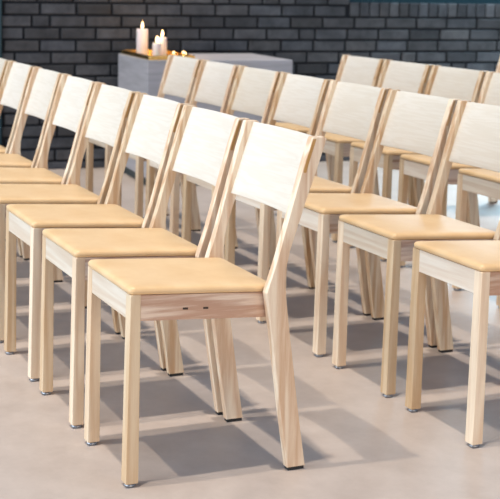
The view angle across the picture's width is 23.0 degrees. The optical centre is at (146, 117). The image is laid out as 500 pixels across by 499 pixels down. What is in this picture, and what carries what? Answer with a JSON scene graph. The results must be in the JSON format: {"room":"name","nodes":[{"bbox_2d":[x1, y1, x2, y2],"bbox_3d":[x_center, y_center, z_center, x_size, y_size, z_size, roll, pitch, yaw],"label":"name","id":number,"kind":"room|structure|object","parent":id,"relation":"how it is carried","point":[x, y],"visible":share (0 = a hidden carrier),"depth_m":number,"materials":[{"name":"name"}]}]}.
{"room":"house of worship","nodes":[
{"label":"house of worship","id":0,"kind":"room"},
{"bbox_2d":[0,161,499,498],"bbox_3d":[1.146,0.809,3.861,15.000,0.120,11.200,-2,7,-21],"label":"floor","id":1,"kind":"structure","parent":0,"point":[358,442],"depth_m":3.30,"materials":[{"name":"beige concrete"}]},
{"bbox_2d":[0,58,11,86],"bbox_3d":[-0.880,0.130,5.550,0.479,0.801,0.373,-2,7,-21],"label":"wooden chair","id":2,"kind":"object","parent":1,"relation":"on","point":[3,62],"visible":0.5,"depth_m":5.42,"materials":[{"name":"brown wood"}]},
{"bbox_2d":[0,61,36,256],"bbox_3d":[-0.736,0.172,5.183,0.479,0.801,0.373,-2,7,-21],"label":"wooden chair","id":3,"kind":"object","parent":1,"relation":"on","point":[15,80],"visible":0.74,"depth_m":5.24,"materials":[{"name":"brown wood"}]},
{"bbox_2d":[0,145,5,152],"bbox_3d":[-0.783,0.123,5.159,0.368,0.039,0.307,-2,7,-21],"label":"seat cushion","id":4,"kind":"object","parent":3,"relation":"on","point":[2,149],"depth_m":5.08,"materials":[{"name":"beige leather"}]},
{"bbox_2d":[0,67,65,259],"bbox_3d":[-0.592,0.215,4.816,0.479,0.801,0.373,-2,7,-21],"label":"wooden chair","id":5,"kind":"object","parent":1,"relation":"on","point":[42,85],"visible":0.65,"depth_m":4.91,"materials":[{"name":"brown wood"}]},
{"bbox_2d":[0,153,31,167],"bbox_3d":[-0.639,0.165,4.791,0.368,0.039,0.307,-2,7,-21],"label":"seat cushion","id":6,"kind":"object","parent":5,"relation":"on","point":[15,160],"depth_m":4.73,"materials":[{"name":"beige leather"}]},
{"bbox_2d":[0,74,100,282],"bbox_3d":[-0.450,0.258,4.446,0.479,0.801,0.373,-2,7,-21],"label":"wooden chair","id":7,"kind":"object","parent":1,"relation":"on","point":[72,96],"visible":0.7,"depth_m":4.50,"materials":[{"name":"brown wood"}]},
{"bbox_2d":[0,167,62,183],"bbox_3d":[-0.497,0.208,4.422,0.368,0.039,0.307,-2,7,-21],"label":"seat cushion","id":8,"kind":"object","parent":7,"relation":"on","point":[8,175],"depth_m":4.35,"materials":[{"name":"beige leather"}]},
{"bbox_2d":[0,83,140,342],"bbox_3d":[-0.307,0.300,4.080,0.479,0.801,0.373,-2,7,-21],"label":"wooden chair","id":9,"kind":"object","parent":1,"relation":"on","point":[108,109],"visible":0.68,"depth_m":4.03,"materials":[{"name":"brown wood"}]},
{"bbox_2d":[0,184,98,203],"bbox_3d":[-0.354,0.251,4.055,0.368,0.039,0.307,-2,7,-21],"label":"seat cushion","id":10,"kind":"object","parent":9,"relation":"on","point":[9,193],"depth_m":3.97,"materials":[{"name":"beige leather"}]},
{"bbox_2d":[4,93,190,380],"bbox_3d":[-0.161,0.343,3.710,0.479,0.801,0.373,-2,7,-21],"label":"wooden chair","id":11,"kind":"object","parent":1,"relation":"on","point":[152,122],"visible":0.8,"depth_m":3.67,"materials":[{"name":"brown wood"}]},
{"bbox_2d":[6,204,143,227],"bbox_3d":[-0.208,0.293,3.686,0.368,0.039,0.307,-2,7,-21],"label":"seat cushion","id":12,"kind":"object","parent":11,"relation":"on","point":[17,215],"depth_m":3.62,"materials":[{"name":"beige leather"}]},
{"bbox_2d":[39,105,249,427],"bbox_3d":[-0.018,0.385,3.344,0.479,0.801,0.373,-2,7,-21],"label":"wooden chair","id":13,"kind":"object","parent":1,"relation":"on","point":[204,141],"visible":0.83,"depth_m":3.31,"materials":[{"name":"brown wood"}]},
{"bbox_2d":[42,228,197,256],"bbox_3d":[-0.066,0.336,3.319,0.368,0.039,0.307,-2,7,-21],"label":"seat cushion","id":14,"kind":"object","parent":13,"relation":"on","point":[59,242],"depth_m":3.25,"materials":[{"name":"beige leather"}]},
{"bbox_2d":[85,55,203,215],"bbox_3d":[-0.016,0.112,5.824,0.479,0.801,0.373,-2,7,-21],"label":"wooden chair","id":15,"kind":"object","parent":1,"relation":"on","point":[180,73],"visible":0.41,"depth_m":5.87,"materials":[{"name":"brown wood"}]},
{"bbox_2d":[119,60,241,242],"bbox_3d":[0.128,0.155,5.456,0.479,0.801,0.373,-2,7,-21],"label":"wooden chair","id":16,"kind":"object","parent":1,"relation":"on","point":[214,81],"visible":0.41,"depth_m":5.50,"materials":[{"name":"brown wood"}]},
{"bbox_2d":[84,120,325,487],"bbox_3d":[0.126,0.428,2.976,0.479,0.801,0.373,-2,7,-21],"label":"wooden chair","id":17,"kind":"object","parent":1,"relation":"on","point":[273,166],"visible":1,"depth_m":2.89,"materials":[{"name":"brown wood"}]},
{"bbox_2d":[88,257,265,294],"bbox_3d":[0.079,0.378,2.951,0.368,0.039,0.307,-2,7,-21],"label":"seat cushion","id":18,"kind":"object","parent":17,"relation":"on","point":[208,275],"depth_m":2.88,"materials":[{"name":"beige leather"}]},
{"bbox_2d":[118,53,292,184],"bbox_3d":[0.334,-0.007,7.325,0.875,0.720,0.660,-1,7,-16],"label":"block","id":19,"kind":"object","parent":1,"relation":"on","point":[141,75],"visible":0.27,"depth_m":7.06,"materials":[{"name":"grey stone"}]},
{"bbox_2d":[122,50,194,59],"bbox_3d":[0.063,-0.372,7.195,0.272,0.026,0.600,-1,7,-16],"label":"brass tray","id":20,"kind":"object","parent":19,"relation":"on","point":[133,53],"visible":0.52,"depth_m":7.08,"materials":[{"name":"brown metal"}]},
{"bbox_2d":[136,22,147,54],"bbox_3d":[-0.025,-0.474,7.272,0.068,0.200,0.068,-2,7,-21],"label":"pillar candle","id":21,"kind":"object","parent":20,"relation":"on","point":[142,34],"visible":0.85,"depth_m":7.25,"materials":[{"name":"white wax"}]},
{"bbox_2d":[152,37,160,55],"bbox_3d":[0.061,-0.416,7.096,0.051,0.126,0.051,-2,7,-21],"label":"pillar candle","id":22,"kind":"object","parent":20,"relation":"on","point":[156,48],"visible":0.83,"depth_m":7.08,"materials":[{"name":"white wax"}]},
{"bbox_2d":[158,30,166,55],"bbox_3d":[0.093,-0.439,7.171,0.052,0.156,0.052,-2,7,-21],"label":"pillar candle","id":23,"kind":"object","parent":20,"relation":"on","point":[163,40],"visible":0.8,"depth_m":7.15,"materials":[{"name":"white wax"}]},
{"bbox_2d":[145,66,280,248],"bbox_3d":[0.273,0.197,5.087,0.479,0.801,0.373,-2,7,-21],"label":"wooden chair","id":24,"kind":"object","parent":1,"relation":"on","point":[253,90],"visible":0.45,"depth_m":5.12,"materials":[{"name":"brown wood"}]},
{"bbox_2d":[181,72,332,288],"bbox_3d":[0.416,0.240,4.718,0.479,0.801,0.373,-2,7,-21],"label":"wooden chair","id":25,"kind":"object","parent":1,"relation":"on","point":[298,99],"visible":0.37,"depth_m":4.76,"materials":[{"name":"brown wood"}]},
{"bbox_2d":[224,80,390,322],"bbox_3d":[0.560,0.283,4.352,0.479,0.801,0.373,-2,7,-21],"label":"wooden chair","id":26,"kind":"object","parent":1,"relation":"on","point":[352,110],"visible":0.59,"depth_m":4.32,"materials":[{"name":"brown wood"}]},
{"bbox_2d":[309,176,351,192],"bbox_3d":[0.513,0.233,4.327,0.368,0.039,0.307,-2,7,-21],"label":"seat cushion","id":27,"kind":"object","parent":26,"relation":"on","point":[319,185],"depth_m":4.24,"materials":[{"name":"beige leather"}]},
{"bbox_2d":[275,55,386,181],"bbox_3d":[0.880,0.099,6.057,0.479,0.801,0.373,-2,7,-21],"label":"wooden chair","id":28,"kind":"object","parent":1,"relation":"on","point":[352,69],"visible":0.36,"depth_m":6.12,"materials":[{"name":"brown wood"}]},
{"bbox_2d":[275,122,309,132],"bbox_3d":[0.832,0.050,6.033,0.368,0.039,0.307,-2,7,-21],"label":"seat cushion","id":29,"kind":"object","parent":28,"relation":"on","point":[291,126],"depth_m":5.92,"materials":[{"name":"beige leather"}]},
{"bbox_2d":[276,89,460,356],"bbox_3d":[0.705,0.325,3.982,0.479,0.801,0.373,-2,7,-21],"label":"wooden chair","id":30,"kind":"object","parent":1,"relation":"on","point":[413,122],"visible":0.77,"depth_m":3.92,"materials":[{"name":"brown wood"}]},
{"bbox_2d":[304,193,416,213],"bbox_3d":[0.657,0.276,3.958,0.368,0.039,0.307,-2,7,-21],"label":"seat cushion","id":31,"kind":"object","parent":30,"relation":"on","point":[316,203],"depth_m":3.86,"materials":[{"name":"beige leather"}]},
{"bbox_2d":[307,60,432,241],"bbox_3d":[1.022,0.142,5.688,0.479,0.801,0.373,-2,7,-21],"label":"wooden chair","id":32,"kind":"object","parent":1,"relation":"on","point":[402,76],"visible":0.33,"depth_m":5.61,"materials":[{"name":"brown wood"}]},
{"bbox_2d":[307,132,365,142],"bbox_3d":[0.974,0.093,5.663,0.368,0.039,0.307,-2,7,-21],"label":"seat cushion","id":33,"kind":"object","parent":32,"relation":"on","point":[330,137],"depth_m":5.51,"materials":[{"name":"beige leather"}]},
{"bbox_2d":[332,100,499,397],"bbox_3d":[0.847,0.368,3.616,0.479,0.801,0.373,-2,7,-21],"label":"wooden chair","id":34,"kind":"object","parent":1,"relation":"on","point":[473,138],"visible":0.93,"depth_m":3.65,"materials":[{"name":"brown wood"}]},
{"bbox_2d":[339,214,494,239],"bbox_3d":[0.800,0.318,3.592,0.368,0.039,0.307,-2,7,-21],"label":"seat cushion","id":35,"kind":"object","parent":34,"relation":"on","point":[354,226],"depth_m":3.53,"materials":[{"name":"beige leather"}]},
{"bbox_2d":[349,65,486,260],"bbox_3d":[1.168,0.185,5.320,0.479,0.801,0.373,-2,7,-21],"label":"wooden chair","id":36,"kind":"object","parent":1,"relation":"on","point":[445,82],"visible":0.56,"depth_m":5.33,"materials":[{"name":"brown wood"}]},
{"bbox_2d":[351,142,422,154],"bbox_3d":[1.120,0.135,5.296,0.368,0.039,0.307,-2,7,-21],"label":"seat cushion","id":37,"kind":"object","parent":36,"relation":"on","point":[357,148],"depth_m":5.17,"materials":[{"name":"beige leather"}]},
{"bbox_2d":[398,71,499,267],"bbox_3d":[1.309,0.227,4.954,0.479,0.801,0.373,-2,7,-21],"label":"wooden chair","id":38,"kind":"object","parent":1,"relation":"on","point":[415,165],"visible":0.24,"depth_m":5.00,"materials":[{"name":"brown wood"}]},
{"bbox_2d":[400,154,482,168],"bbox_3d":[1.262,0.178,4.930,0.368,0.039,0.307,-2,7,-21],"label":"seat cushion","id":39,"kind":"object","parent":38,"relation":"on","point":[407,161],"depth_m":4.90,"materials":[{"name":"beige leather"}]},
{"bbox_2d":[405,240,499,447],"bbox_3d":[0.991,0.410,3.249,0.479,0.801,0.373,-2,7,-21],"label":"wooden chair","id":40,"kind":"object","parent":1,"relation":"on","point":[473,266],"visible":1,"depth_m":3.13,"materials":[{"name":"brown wood"}]},
{"bbox_2d":[414,240,499,271],"bbox_3d":[0.944,0.361,3.224,0.368,0.039,0.307,-2,7,-21],"label":"seat cushion","id":41,"kind":"object","parent":40,"relation":"on","point":[471,255],"depth_m":3.18,"materials":[{"name":"beige leather"}]},
{"bbox_2d":[452,168,499,307],"bbox_3d":[1.453,0.270,4.586,0.479,0.801,0.373,-2,7,-21],"label":"wooden chair","id":42,"kind":"object","parent":1,"relation":"on","point":[484,182],"visible":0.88,"depth_m":4.55,"materials":[{"name":"brown wood"}]},
{"bbox_2d":[458,168,499,182],"bbox_3d":[1.406,0.220,4.562,0.368,0.039,0.307,-2,7,-21],"label":"seat cushion","id":43,"kind":"object","parent":42,"relation":"on","point":[465,175],"depth_m":4.54,"materials":[{"name":"beige leather"}]},
{"bbox_2d":[488,58,499,203],"bbox_3d":[1.764,0.084,6.313,0.479,0.801,0.373,-2,7,-21],"label":"wooden chair","id":44,"kind":"object","parent":1,"relation":"on","point":[490,200],"visible":0.09,"depth_m":6.56,"materials":[{"name":"brown wood"}]},
{"bbox_2d":[1,0,499,168],"bbox_3d":[2.294,-1.036,8.339,6.632,2.600,0.251,-1,7,-16],"label":"wall","id":45,"kind":"structure","parent":0,"point":[84,39],"depth_m":7.78,"materials":[{"name":"grey brick"}]},
{"bbox_2d":[349,0,499,3],"bbox_3d":[2.839,-1.407,8.378,3.150,1.256,0.070,-1,7,-16],"label":"window","id":46,"kind":"structure","parent":45,"relation":"in","point":[350,1],"depth_m":8.16,"materials":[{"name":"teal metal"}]},
{"bbox_3d":[-2.567,-0.949,6.903,3.230,2.600,0.080,-1,7,-16],"label":"wall","id":47,"kind":"structure","parent":0,"visible":0},
{"bbox_2d":[0,0,1,144],"bbox_3d":[-0.949,-0.975,7.359,0.132,2.600,0.160,-1,7,-16],"label":"trim","id":48,"kind":"structure","parent":47,"relation":"attached to","point":[0,0],"depth_m":7.36,"materials":[{"name":"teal metal"}]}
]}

